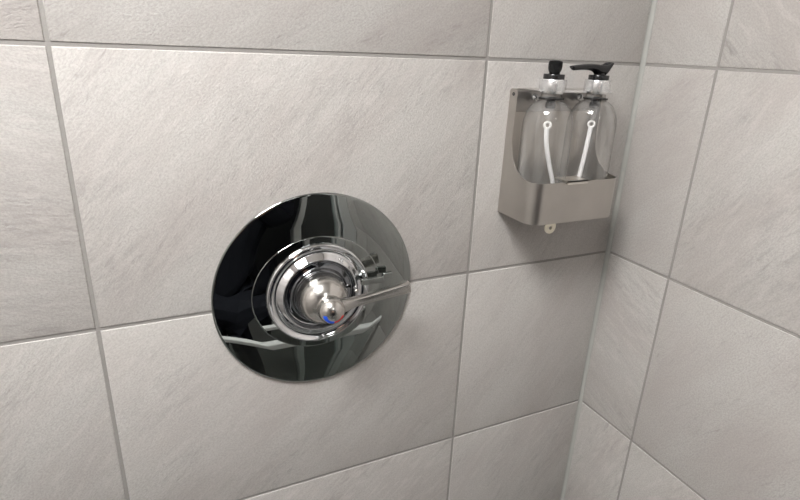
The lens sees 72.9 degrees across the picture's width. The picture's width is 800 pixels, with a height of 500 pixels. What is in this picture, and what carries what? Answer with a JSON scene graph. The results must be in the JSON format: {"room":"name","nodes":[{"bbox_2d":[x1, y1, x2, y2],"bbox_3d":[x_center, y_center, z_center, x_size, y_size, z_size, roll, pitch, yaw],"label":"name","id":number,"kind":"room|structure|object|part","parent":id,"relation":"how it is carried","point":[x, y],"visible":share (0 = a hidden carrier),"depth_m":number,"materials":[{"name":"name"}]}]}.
{"room":"shower stall","nodes":[
{"label":"shower stall","id":0,"kind":"room"},
{"bbox_2d":[0,0,651,499],"bbox_3d":[-0.377,0.194,0.538,1.450,2.259,0.050,-7,22,-24],"label":"wall","id":1,"kind":"structure","parent":0,"point":[138,138],"depth_m":0.55,"materials":[{"name":"tile"}]},
{"bbox_2d":[211,192,410,381],"bbox_3d":[-0.077,0.056,0.567,0.223,0.223,0.061,-7,22,-24],"label":"shower valve","id":2,"kind":"object","parent":1,"relation":"attached to","point":[312,285],"visible":1,"depth_m":0.57,"materials":[{"name":"silver metal"}]},
{"bbox_3d":[-0.070,0.061,0.552,0.029,0.029,0.025,-7,22,-24],"label":"knob","id":3,"kind":"part","parent":2,"relation":"part of","materials":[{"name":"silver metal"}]},
{"bbox_3d":[-0.030,0.050,0.571,0.085,0.028,0.017,-7,22,-24],"label":"lever","id":4,"kind":"part","parent":2,"relation":"part of","materials":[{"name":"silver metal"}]},
{"bbox_2d":[498,88,615,233],"bbox_3d":[0.193,-0.102,0.637,0.129,0.164,0.066,-7,22,-24],"label":"holder","id":5,"kind":"object","parent":1,"relation":"attached to","point":[527,195],"visible":0.94,"depth_m":0.64,"materials":[{"name":"silver metal"}]},
{"bbox_2d":[517,60,572,183],"bbox_3d":[0.164,-0.124,0.618,0.058,0.174,0.063,-7,22,-24],"label":"pump bottle","id":6,"kind":"object","parent":5,"relation":"in","point":[553,82],"visible":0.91,"depth_m":0.59,"materials":[{"name":"clear plastic"}]},
{"bbox_3d":[0.180,-0.123,0.661,0.125,0.142,0.002,-7,22,-24],"label":"plate","id":7,"kind":"part","parent":5,"relation":"part of","materials":[{"name":"silver metal"}]},
{"bbox_3d":[0.183,-0.176,0.639,0.119,0.023,0.002,-7,22,-24],"label":"lock plate","id":8,"kind":"part","parent":5,"relation":"part of","materials":[{"name":"metal"}]},
{"bbox_2d":[559,62,616,177],"bbox_3d":[0.219,-0.131,0.641,0.065,0.174,0.056,5,21,7],"label":"pump bottle","id":9,"kind":"object","parent":5,"relation":"in","point":[598,83],"visible":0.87,"depth_m":0.61,"materials":[{"name":"clear plastic"}]},
{"bbox_2d":[560,0,657,499],"bbox_3d":[0.289,0.120,0.809,0.006,2.259,0.006,-7,22,-24],"label":"trim","id":10,"kind":"structure","parent":1,"relation":"attached to","point":[653,6],"depth_m":0.75,"materials":[{"name":"plastic"}]},
{"bbox_2d":[564,0,799,499],"bbox_3d":[0.545,0.299,0.358,0.050,2.259,1.100,-7,22,-24],"label":"wall","id":11,"kind":"structure","parent":0,"point":[692,391],"depth_m":0.63,"materials":[{"name":"tile"}]}
]}

